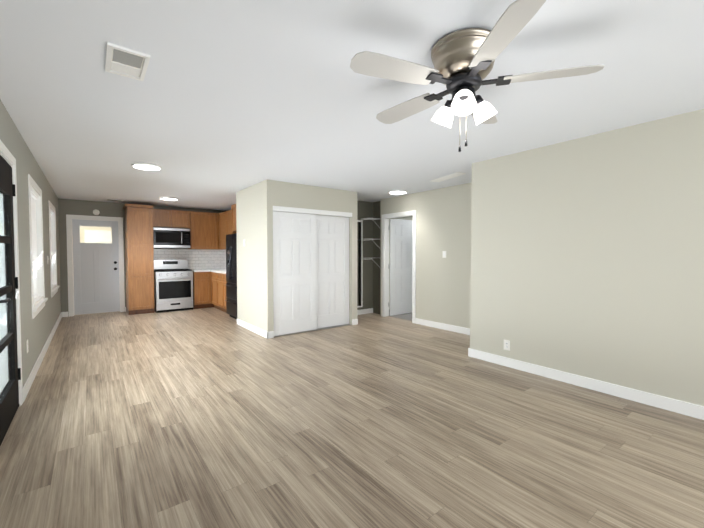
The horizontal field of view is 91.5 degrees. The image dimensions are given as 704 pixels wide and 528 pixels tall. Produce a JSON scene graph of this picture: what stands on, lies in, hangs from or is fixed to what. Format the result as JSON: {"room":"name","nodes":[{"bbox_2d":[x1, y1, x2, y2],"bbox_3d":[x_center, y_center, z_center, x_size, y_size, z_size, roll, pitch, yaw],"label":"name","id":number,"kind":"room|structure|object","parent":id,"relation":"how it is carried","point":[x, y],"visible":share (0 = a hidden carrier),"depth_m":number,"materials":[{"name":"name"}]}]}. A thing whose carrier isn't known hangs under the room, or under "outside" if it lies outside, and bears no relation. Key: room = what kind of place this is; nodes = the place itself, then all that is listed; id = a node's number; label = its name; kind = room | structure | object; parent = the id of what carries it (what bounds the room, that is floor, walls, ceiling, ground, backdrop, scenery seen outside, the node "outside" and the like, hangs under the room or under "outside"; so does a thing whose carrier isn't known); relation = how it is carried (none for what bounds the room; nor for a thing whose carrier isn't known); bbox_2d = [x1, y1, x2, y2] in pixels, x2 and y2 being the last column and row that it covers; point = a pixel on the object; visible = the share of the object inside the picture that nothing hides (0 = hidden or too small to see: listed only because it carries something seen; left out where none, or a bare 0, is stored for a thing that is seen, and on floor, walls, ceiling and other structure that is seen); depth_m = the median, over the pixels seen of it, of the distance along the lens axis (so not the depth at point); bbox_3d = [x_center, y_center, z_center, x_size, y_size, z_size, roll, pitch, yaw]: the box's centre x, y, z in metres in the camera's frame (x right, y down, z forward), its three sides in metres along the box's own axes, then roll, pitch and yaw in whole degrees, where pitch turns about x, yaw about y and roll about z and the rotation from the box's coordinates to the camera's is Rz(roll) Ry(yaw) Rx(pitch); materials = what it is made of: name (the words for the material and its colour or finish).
{"room":"living room","nodes":[
{"label":"living room","id":0,"kind":"room"},
{"bbox_2d":[0,99,60,386],"bbox_3d":[-2.393,0.024,2.184,0.150,2.440,12.400,-1,2,-37],"label":"wall","id":1,"kind":"structure","parent":0,"point":[36,331],"depth_m":3.50,"materials":[{"name":"grey paint"}]},
{"bbox_2d":[0,155,20,445],"bbox_3d":[-2.580,0.210,2.564,0.102,2.020,0.879,-1,2,-37],"label":"door","id":2,"kind":"structure","parent":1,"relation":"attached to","point":[9,400],"depth_m":2.77,"materials":[{"name":"black metal"}]},
{"bbox_2d":[0,140,22,405],"bbox_3d":[-2.638,0.173,2.518,0.159,2.119,1.040,-1,2,-37],"label":"door frame","id":3,"kind":"structure","parent":1,"relation":"attached to","point":[7,156],"depth_m":2.89,"materials":[{"name":"white wood"}]},
{"bbox_2d":[28,174,47,318],"bbox_3d":[-3.788,-0.192,4.038,0.188,1.520,1.200,-1,2,-37],"label":"window","id":4,"kind":"structure","parent":1,"relation":"in","point":[38,304],"depth_m":4.43,"materials":[{"name":"white"}]},
{"bbox_2d":[31,191,38,299],"bbox_3d":[-3.780,-0.211,4.044,0.048,1.286,0.970,-1,2,-37],"label":"window blinds","id":5,"kind":"object","parent":4,"relation":"attached to","point":[33,219],"visible":0.35,"depth_m":4.25,"materials":[{"name":"white plastic"}]},
{"bbox_2d":[23,312,63,401],"bbox_3d":[-4.443,1.105,5.053,0.030,0.104,5.105,-1,2,-37],"label":"baseboard","id":6,"kind":"structure","parent":1,"relation":"attached to","point":[27,386],"depth_m":3.95,"materials":[{"name":"white wood"}]},
{"bbox_2d":[48,200,58,297],"bbox_3d":[-5.123,-0.244,5.786,0.188,1.520,1.200,-1,2,-37],"label":"window","id":7,"kind":"structure","parent":1,"relation":"in","point":[54,288],"depth_m":6.18,"materials":[{"name":"white"}]},
{"bbox_2d":[50,211,52,284],"bbox_3d":[-5.115,-0.263,5.792,0.048,1.286,0.970,-1,2,-37],"label":"window blinds","id":8,"kind":"object","parent":7,"relation":"attached to","point":[51,241],"visible":0.27,"depth_m":6.08,"materials":[{"name":"white plastic"}]},
{"bbox_2d":[58,198,224,316],"bbox_3d":[-3.804,-0.175,8.810,5.950,2.440,0.150,-1,2,-37],"label":"wall","id":9,"kind":"structure","parent":0,"point":[83,207],"depth_m":7.19,"materials":[{"name":"grey paint"}]},
{"bbox_2d":[66,214,124,316],"bbox_3d":[-5.559,0.025,7.465,0.980,2.119,0.166,-1,2,-37],"label":"door frame","id":10,"kind":"structure","parent":9,"relation":"attached to","point":[69,218],"depth_m":7.25,"materials":[{"name":"white wood"}]},
{"bbox_2d":[72,219,119,314],"bbox_3d":[-5.541,0.064,7.442,0.796,2.020,0.114,-1,2,-37],"label":"entry door","id":11,"kind":"structure","parent":9,"relation":"in","point":[96,275],"depth_m":7.44,"materials":[{"name":"white wood"}]},
{"bbox_2d":[93,210,99,214],"bbox_3d":[-5.502,-1.112,7.372,0.120,0.120,0.023,-1,2,-37],"label":"door chime","id":12,"kind":"object","parent":9,"relation":"attached to","point":[96,212],"visible":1,"depth_m":7.37,"materials":[{"name":"white plastic"}]},
{"bbox_2d":[155,209,174,226],"bbox_3d":[-4.433,-1.056,7.998,0.458,0.410,0.326,-1,2,-37],"label":"upper cabinet","id":13,"kind":"object","parent":9,"relation":"attached to","point":[163,217],"depth_m":7.89,"materials":[{"name":"brown wood"}]},
{"bbox_2d":[153,227,189,247],"bbox_3d":[-4.259,-0.608,8.066,0.760,0.450,0.430,-1,2,-37],"label":"microwave","id":14,"kind":"object","parent":13,"relation":"attached to","point":[171,238],"visible":0.98,"depth_m":7.91,"materials":[{"name":"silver metal"}]},
{"bbox_2d":[171,211,190,230],"bbox_3d":[-4.161,-1.062,8.206,0.458,0.410,0.326,-1,2,-37],"label":"upper cabinet","id":15,"kind":"object","parent":9,"relation":"attached to","point":[182,218],"depth_m":8.13,"materials":[{"name":"brown wood"}]},
{"bbox_2d":[187,211,214,250],"bbox_3d":[-3.718,-0.822,8.551,0.645,0.910,0.326,-1,2,-37],"label":"upper cabinet","id":16,"kind":"object","parent":9,"relation":"attached to","point":[202,233],"depth_m":8.41,"materials":[{"name":"brown wood"}]},
{"bbox_2d":[219,212,222,250],"bbox_3d":[-3.039,-0.820,8.494,0.326,0.910,0.629,-1,2,-37],"label":"upper cabinet","id":17,"kind":"object","parent":0,"relation":"attached to","point":[220,214],"depth_m":8.55,"materials":[{"name":"brown wood"}]},
{"bbox_2d":[223,210,230,250],"bbox_3d":[-2.720,-0.808,8.076,0.326,0.910,0.658,-1,2,-37],"label":"upper cabinet","id":18,"kind":"object","parent":0,"relation":"attached to","point":[227,214],"depth_m":8.16,"materials":[{"name":"brown wood"}]},
{"bbox_2d":[231,204,234,230],"bbox_3d":[-2.158,-0.960,7.146,0.556,0.550,0.513,-1,2,-37],"label":"upper cabinet","id":19,"kind":"object","parent":0,"relation":"attached to","point":[232,206],"depth_m":7.10,"materials":[{"name":"brown wood"}]},
{"bbox_2d":[0,307,703,527],"bbox_3d":[-0.282,1.225,3.832,5.760,0.060,12.500,-1,2,-37],"label":"floor","id":20,"kind":"structure","parent":0,"point":[212,417],"depth_m":2.43,"materials":[{"name":"brown wood"}]},
{"bbox_2d":[123,203,154,314],"bbox_3d":[-4.725,-0.099,7.621,0.480,2.360,0.616,-1,2,-37],"label":"tall cabinet","id":21,"kind":"object","parent":20,"relation":"on","point":[139,219],"depth_m":7.39,"materials":[{"name":"brown wood"}]},
{"bbox_2d":[154,260,192,312],"bbox_3d":[-4.183,0.487,8.000,0.760,1.165,0.676,-1,2,-37],"label":"range","id":22,"kind":"object","parent":20,"relation":"on","point":[173,285],"visible":1,"depth_m":7.81,"materials":[{"name":"silver metal"}]},
{"bbox_2d":[193,271,206,308],"bbox_3d":[-3.739,0.618,8.395,0.371,0.880,0.616,-1,2,-37],"label":"base cabinet","id":23,"kind":"object","parent":20,"relation":"on","point":[199,277],"depth_m":8.13,"materials":[{"name":"brown wood"}]},
{"bbox_2d":[199,267,225,270],"bbox_3d":[-3.486,0.153,8.559,0.992,0.040,0.641,-1,2,-37],"label":"countertop","id":24,"kind":"structure","parent":23,"relation":"on","point":[200,268],"depth_m":8.57,"materials":[{"name":"white stone"}]},
{"bbox_2d":[207,271,218,308],"bbox_3d":[-3.029,0.623,8.236,0.675,0.880,0.539,-1,2,-37],"label":"base cabinet","id":25,"kind":"object","parent":20,"relation":"on","point":[210,274],"depth_m":8.23,"materials":[{"name":"brown wood"}]},
{"bbox_2d":[215,271,218,306],"bbox_3d":[-2.744,0.633,7.912,0.616,0.880,0.558,-1,2,-37],"label":"base cabinet","id":26,"kind":"object","parent":20,"relation":"on","point":[216,272],"depth_m":7.87,"materials":[{"name":"brown wood"}]},
{"bbox_2d":[219,275,226,312],"bbox_3d":[-2.493,0.642,7.583,0.616,0.880,0.507,-1,2,-37],"label":"base cabinet","id":27,"kind":"object","parent":20,"relation":"on","point":[222,278],"depth_m":7.56,"materials":[{"name":"brown wood"}]},
{"bbox_2d":[225,233,236,318],"bbox_3d":[-2.114,0.251,6.958,0.716,1.700,0.853,-1,2,-37],"label":"fridge","id":28,"kind":"object","parent":20,"relation":"on","point":[231,275],"visible":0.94,"depth_m":6.78,"materials":[{"name":"black metal"}]},
{"bbox_2d":[237,318,269,338],"bbox_3d":[-1.714,1.082,5.834,0.024,0.104,1.394,-1,2,-37],"label":"baseboard","id":29,"kind":"structure","parent":20,"relation":"on","point":[244,324],"depth_m":5.69,"materials":[{"name":"white wood"}]},
{"bbox_2d":[236,180,356,331],"bbox_3d":[-1.018,-0.101,6.339,1.760,2.440,1.380,-1,2,-37],"label":"wall block","id":30,"kind":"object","parent":20,"relation":"on","point":[256,203],"visible":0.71,"depth_m":5.72,"materials":[{"name":"beige paint"}]},
{"bbox_2d":[273,211,315,335],"bbox_3d":[-0.931,0.148,5.601,0.790,1.955,0.034,-1,2,-37],"label":"sliding closet door","id":31,"kind":"structure","parent":30,"relation":"attached to","point":[294,272],"depth_m":5.58,"materials":[{"name":"white wood"}]},
{"bbox_2d":[273,206,351,336],"bbox_3d":[-0.643,0.109,5.825,1.535,2.049,0.122,-1,2,-37],"label":"door frame","id":32,"kind":"structure","parent":30,"relation":"attached to","point":[308,211],"depth_m":5.72,"materials":[{"name":"white painted wood"}]},
{"bbox_2d":[316,215,348,328],"bbox_3d":[-0.374,0.134,6.079,0.790,1.955,0.034,-1,2,-37],"label":"sliding closet door","id":33,"kind":"structure","parent":30,"relation":"attached to","point":[332,270],"depth_m":6.08,"materials":[{"name":"white wood"}]},
{"bbox_2d":[0,0,703,210],"bbox_3d":[0.966,-1.312,4.709,8.900,0.080,12.500,-1,2,-37],"label":"ceiling","id":34,"kind":"structure","parent":0,"point":[221,104],"depth_m":2.38,"materials":[{"name":"white paint"}]},
{"bbox_2d":[105,42,149,80],"bbox_3d":[-1.329,-1.182,2.023,0.200,0.018,0.336,-1,2,-37],"label":"ceiling vent","id":35,"kind":"object","parent":34,"relation":"in","point":[126,62],"visible":1,"depth_m":2.00,"materials":[{"name":"white metal"}]},
{"bbox_2d":[131,162,161,170],"bbox_3d":[-2.630,-1.244,4.394,0.336,0.037,0.336,-1,2,-37],"label":"recessed light","id":36,"kind":"object","parent":34,"relation":"in","point":[146,166],"visible":1,"depth_m":4.32,"materials":[{"name":"white plastic"}]},
{"bbox_2d":[160,197,177,199],"bbox_3d":[-3.713,-1.320,6.950,0.336,0.037,0.336,-1,2,-37],"label":"recessed light","id":37,"kind":"object","parent":34,"relation":"in","point":[168,198],"visible":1,"depth_m":6.85,"materials":[{"name":"white plastic"}]},
{"bbox_2d":[388,190,406,193],"bbox_3d":[0.825,-1.298,6.213,0.336,0.037,0.336,-1,2,-37],"label":"recessed light","id":38,"kind":"object","parent":34,"relation":"in","point":[397,191],"visible":1,"depth_m":6.13,"materials":[{"name":"white plastic"}]},
{"bbox_2d":[431,172,465,181],"bbox_3d":[1.405,-1.274,5.058,0.160,0.015,0.620,-1,2,-23],"label":"ceiling vent","id":39,"kind":"object","parent":34,"relation":"in","point":[449,176],"visible":1,"depth_m":5.02,"materials":[{"name":"white"}]},
{"bbox_2d":[350,0,604,151],"bbox_3d":[0.582,-0.906,1.926,1.273,0.564,1.233,-1,2,-37],"label":"fan","id":40,"kind":"object","parent":34,"relation":"hanging from","point":[463,60],"visible":1,"depth_m":1.77,"materials":[{"name":"beige wood"}]},
{"bbox_2d":[357,200,372,309],"bbox_3d":[0.136,-0.133,7.414,1.380,2.440,0.150,-1,2,-37],"label":"wall","id":41,"kind":"structure","parent":0,"point":[364,209],"depth_m":7.47,"materials":[{"name":"grey paint"}]},
{"bbox_2d":[357,220,362,307],"bbox_3d":[-0.016,0.004,7.190,0.600,1.860,0.020,-1,2,-37],"label":"mirror","id":42,"kind":"object","parent":41,"relation":"attached to","point":[359,264],"visible":0.38,"depth_m":7.33,"materials":[{"name":"white"}]},
{"bbox_2d":[357,308,372,314],"bbox_3d":[0.051,1.039,7.281,1.040,0.104,0.014,-1,2,-37],"label":"baseboard","id":43,"kind":"structure","parent":41,"relation":"attached to","point":[363,311],"depth_m":7.44,"materials":[{"name":"white wood"}]},
{"bbox_2d":[361,218,379,259],"bbox_3d":[0.425,-0.410,7.298,0.363,1.107,0.316,-1,2,-37],"label":"wire shelf","id":44,"kind":"object","parent":41,"relation":"attached to","point":[373,219],"visible":0.98,"depth_m":7.21,"materials":[{"name":"white metal"}]},
{"bbox_2d":[376,309,411,320],"bbox_3d":[2.618,1.118,7.365,3.140,0.062,3.800,-1,2,-37],"label":"floor","id":45,"kind":"structure","parent":0,"point":[406,316],"depth_m":7.14,"materials":[{"name":"beige wood"}]},
{"bbox_2d":[389,216,412,308],"bbox_3d":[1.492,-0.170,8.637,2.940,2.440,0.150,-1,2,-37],"label":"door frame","id":46,"kind":"structure","parent":0,"point":[408,218],"depth_m":8.09,"materials":[{"name":"beige wood"}]},
{"bbox_2d":[373,183,471,327],"bbox_3d":[1.431,-0.099,6.296,0.240,2.440,3.200,-1,2,-37],"label":"wall","id":47,"kind":"structure","parent":0,"point":[443,219],"depth_m":5.98,"materials":[{"name":"beige paint"}]},
{"bbox_2d":[381,210,415,322],"bbox_3d":[0.954,0.044,6.817,0.141,2.119,0.940,-1,2,-37],"label":"door frame","id":48,"kind":"structure","parent":47,"relation":"attached to","point":[385,264],"depth_m":7.09,"materials":[{"name":"white wood"}]},
{"bbox_2d":[390,219,412,315],"bbox_3d":[1.120,0.062,7.355,0.755,2.030,0.105,-1,2,-37],"label":"bedroom door","id":49,"kind":"structure","parent":47,"relation":"in","point":[401,240],"depth_m":7.33,"materials":[{"name":"white wood"}]},
{"bbox_2d":[415,318,469,334],"bbox_3d":[1.747,1.086,5.707,0.014,0.104,1.825,-1,2,-37],"label":"baseboard","id":50,"kind":"structure","parent":47,"relation":"attached to","point":[458,329],"depth_m":5.92,"materials":[{"name":"white wood"}]},
{"bbox_2d":[470,109,703,405],"bbox_3d":[3.588,0.016,2.441,1.010,2.440,5.550,-1,2,-37],"label":"wall","id":51,"kind":"structure","parent":0,"point":[587,256],"depth_m":3.23,"materials":[{"name":"beige paint"}]},
{"bbox_2d":[504,340,509,350],"bbox_3d":[1.794,0.941,3.974,0.008,0.116,0.074,-1,2,-37],"label":"outlet","id":52,"kind":"object","parent":51,"relation":"attached to","point":[506,344],"visible":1,"depth_m":3.97,"materials":[{"name":"white plastic"}]},
{"bbox_2d":[468,348,703,419],"bbox_3d":[3.132,1.190,2.230,0.014,0.104,5.414,-1,2,-37],"label":"baseboard","id":53,"kind":"structure","parent":51,"relation":"attached to","point":[674,405],"depth_m":3.25,"materials":[{"name":"white wood"}]},
{"label":"outside","id":54,"kind":"structure","parent":0,"visible":0},
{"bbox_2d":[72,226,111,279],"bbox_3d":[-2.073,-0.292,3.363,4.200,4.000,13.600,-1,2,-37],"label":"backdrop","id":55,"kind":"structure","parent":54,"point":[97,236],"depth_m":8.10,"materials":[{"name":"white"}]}
]}

